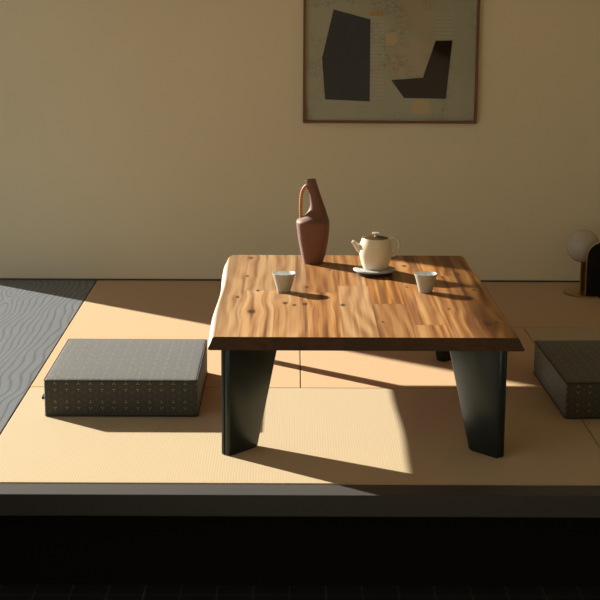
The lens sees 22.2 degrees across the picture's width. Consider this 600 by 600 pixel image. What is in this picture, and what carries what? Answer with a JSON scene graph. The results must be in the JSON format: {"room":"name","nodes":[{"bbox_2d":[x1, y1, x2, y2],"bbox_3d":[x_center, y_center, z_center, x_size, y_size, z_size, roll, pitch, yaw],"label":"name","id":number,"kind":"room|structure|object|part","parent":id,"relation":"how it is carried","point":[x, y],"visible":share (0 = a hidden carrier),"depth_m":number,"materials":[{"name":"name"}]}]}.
{"room":"japanese tea room","nodes":[
{"label":"japanese tea room","id":0,"kind":"room"},
{"bbox_2d":[0,280,95,434],"bbox_3d":[-1.232,0.217,5.398,0.687,0.040,2.688,0,12,0],"label":"floor","id":1,"kind":"structure","parent":0,"point":[35,315],"depth_m":5.84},
{"bbox_2d":[0,0,599,281],"bbox_3d":[0.505,-1.170,6.543,4.400,2.800,0.120,0,12,0],"label":"wall","id":2,"kind":"structure","parent":0,"point":[140,139],"depth_m":6.59,"materials":[{"name":"paint"}]},
{"bbox_2d":[0,278,579,281],"bbox_3d":[0.510,-0.085,6.715,4.180,0.006,0.006,0,12,0],"label":"baseboard","id":3,"kind":"structure","parent":2,"relation":"attached to","point":[0,278],"depth_m":6.71,"materials":[{"name":"brown wood"}]},
{"bbox_2d":[303,0,479,123],"bbox_3d":[0.386,-1.122,6.478,0.744,0.745,0.026,0,12,0],"label":"picture frame","id":4,"kind":"object","parent":2,"relation":"attached to","point":[365,61],"visible":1,"depth_m":6.50,"materials":[{"name":"paper"}]},
{"bbox_2d":[0,516,599,585],"bbox_3d":[0.513,0.374,5.478,4.280,0.238,2.720,0,12,0],"label":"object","id":5,"kind":"structure","parent":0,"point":[49,550],"depth_m":4.15,"materials":[{"name":"black"}]},
{"bbox_2d":[0,584,599,599],"bbox_3d":[0.527,1.385,1.548,4.380,0.060,5.430,0,12,0],"label":"floor","id":6,"kind":"structure","parent":0,"point":[7,591],"depth_m":4.13,"materials":[{"name":"tile"}]},
{"bbox_3d":[0.514,0.250,5.438,4.280,0.022,2.745,0,12,0],"label":"floor","id":7,"kind":"structure","parent":0,"visible":0},
{"bbox_2d":[31,280,299,387],"bbox_3d":[-0.444,0.119,5.864,0.883,0.039,1.735,0,12,0],"label":"mat","id":8,"kind":"object","parent":7,"relation":"on","point":[113,309],"visible":0.49,"depth_m":5.98,"materials":[{"name":"beige wicker"}]},
{"bbox_2d":[42,339,207,416],"bbox_3d":[-0.551,0.242,4.925,0.486,0.121,0.542,0,12,0],"label":"floor cushion","id":9,"kind":"object","parent":8,"relation":"on","point":[88,377],"visible":1,"depth_m":4.68,"materials":[{"name":"fabric"}]},
{"bbox_2d":[0,387,599,485],"bbox_3d":[-0.010,0.408,4.554,1.742,0.039,0.945,0,12,0],"label":"mat","id":10,"kind":"object","parent":7,"relation":"on","point":[308,436],"visible":0.62,"depth_m":4.40,"materials":[{"name":"beige wicker"}]},
{"bbox_2d":[208,255,524,457],"bbox_3d":[0.176,0.146,4.833,0.879,0.355,1.220,0,12,0],"label":"table","id":11,"kind":"object","parent":10,"relation":"on","point":[328,306],"visible":0.92,"depth_m":4.38,"materials":[{"name":"brown wood"}]},
{"bbox_3d":[-0.138,0.266,4.365,0.033,0.317,0.223,11,16,40],"label":"leg","id":12,"kind":"part","parent":11,"relation":"part of","materials":[{"name":"metal"}]},
{"bbox_2d":[272,271,295,292],"bbox_3d":[-0.051,-0.055,4.775,0.073,0.060,0.073,0,12,0],"label":"tea cup","id":13,"kind":"object","parent":11,"relation":"on","point":[283,280],"visible":1,"depth_m":4.75,"materials":[{"name":"grey ceramic"}]},
{"bbox_2d":[296,178,329,264],"bbox_3d":[0.044,-0.270,5.221,0.114,0.290,0.114,0,12,0],"label":"vase","id":14,"kind":"object","parent":11,"relation":"on","point":[313,227],"visible":1,"depth_m":5.19,"materials":[{"name":"ceramic"}]},
{"bbox_3d":[0.011,-0.335,5.206,0.030,0.120,0.017,0,12,0],"label":"handle","id":15,"kind":"part","parent":14,"relation":"part of","materials":[{"name":"ceramic"}]},
{"bbox_2d":[353,265,395,277],"bbox_3d":[0.245,-0.095,5.055,0.140,0.021,0.140,0,12,0],"label":"saucer","id":16,"kind":"object","parent":11,"relation":"on","point":[360,271],"visible":0.82,"depth_m":5.01,"materials":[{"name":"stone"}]},
{"bbox_3d":[0.245,-0.102,5.053,0.140,0.006,0.140,0,12,0],"label":"plate","id":17,"kind":"part","parent":16,"relation":"part of","materials":[{"name":"ceramic"}]},
{"bbox_2d":[351,232,400,269],"bbox_3d":[0.250,-0.163,5.039,0.135,0.120,0.109,9,15,36],"label":"teapot","id":18,"kind":"object","parent":16,"relation":"on","point":[375,251],"visible":1,"depth_m":5.01,"materials":[{"name":"beige ceramic"}]},
{"bbox_3d":[0.192,-0.174,5.037,0.047,0.048,0.032,0,12,0],"label":"spout","id":19,"kind":"part","parent":18,"relation":"part of","materials":[{"name":"beige ceramic"}]},
{"bbox_3d":[0.249,-0.202,5.032,0.082,0.017,0.082,0,12,0],"label":"lid","id":20,"kind":"part","parent":18,"relation":"part of","materials":[{"name":"brown metal"}]},
{"bbox_3d":[0.310,-0.176,5.038,0.043,0.072,0.018,0,12,0],"label":"handle","id":21,"kind":"part","parent":18,"relation":"part of","materials":[{"name":"beige ceramic"}]},
{"bbox_2d":[414,271,437,293],"bbox_3d":[0.393,-0.053,4.778,0.073,0.060,0.073,0,12,0],"label":"tea cup","id":22,"kind":"object","parent":11,"relation":"on","point":[425,280],"visible":1,"depth_m":4.76,"materials":[{"name":"grey ceramic"}]},
{"bbox_3d":[0.493,0.060,5.325,0.033,0.317,0.212,11,16,40],"label":"leg","id":23,"kind":"part","parent":11,"relation":"part of","materials":[{"name":"metal"}]},
{"bbox_3d":[0.497,0.272,4.352,0.033,0.317,0.212,-10,16,-40],"label":"leg","id":24,"kind":"part","parent":11,"relation":"part of","materials":[{"name":"metal"}]},
{"bbox_2d":[0,484,599,517],"bbox_3d":[0.519,0.533,4.051,4.180,0.060,0.085,0,12,0],"label":"trim","id":25,"kind":"structure","parent":7,"relation":"attached to","point":[248,500],"depth_m":4.01,"materials":[{"name":"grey wood"}]},
{"bbox_2d":[300,328,543,388],"bbox_3d":[0.430,0.216,5.443,0.856,0.039,0.866,0,12,0],"label":"mat","id":26,"kind":"object","parent":7,"relation":"on","point":[319,369],"visible":0.37,"depth_m":5.24,"materials":[{"name":"beige wicker"}]},
{"bbox_2d":[482,282,599,327],"bbox_3d":[1.299,0.034,6.296,2.601,0.039,0.866,0,12,0],"label":"mat","id":27,"kind":"object","parent":7,"relation":"on","point":[522,304],"visible":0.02,"depth_m":6.27,"materials":[{"name":"beige wicker"}]},
{"bbox_2d":[563,230,599,297],"bbox_3d":[1.240,-0.161,6.464,0.244,0.269,0.210,0,12,0],"label":"table lamp","id":28,"kind":"object","parent":27,"relation":"on","point":[583,246],"visible":1,"depth_m":6.41,"materials":[{"name":"white glass"}]},
{"bbox_3d":[1.200,-0.103,6.494,0.022,0.129,0.010,0,12,0],"label":"stem","id":29,"kind":"part","parent":28,"relation":"part of","materials":[{"name":"gold metal"}]},
{"bbox_3d":[1.198,-0.228,6.470,0.140,0.140,0.140,0,12,0],"label":"globe","id":30,"kind":"part","parent":28,"relation":"part of","materials":[{"name":"white glass"}]},
{"bbox_2d":[524,328,599,447],"bbox_3d":[1.734,0.322,4.986,1.742,0.039,1.814,0,12,0],"label":"mat","id":31,"kind":"object","parent":7,"relation":"on","point":[593,425],"visible":0.37,"depth_m":5.74,"materials":[{"name":"beige wicker"}]},
{"bbox_2d":[533,340,599,418],"bbox_3d":[1.038,0.248,4.936,0.479,0.120,0.552,0,12,-2],"label":"floor cushion","id":32,"kind":"object","parent":31,"relation":"on","point":[568,371],"visible":1,"depth_m":4.82,"materials":[{"name":"fabric"}]}
]}

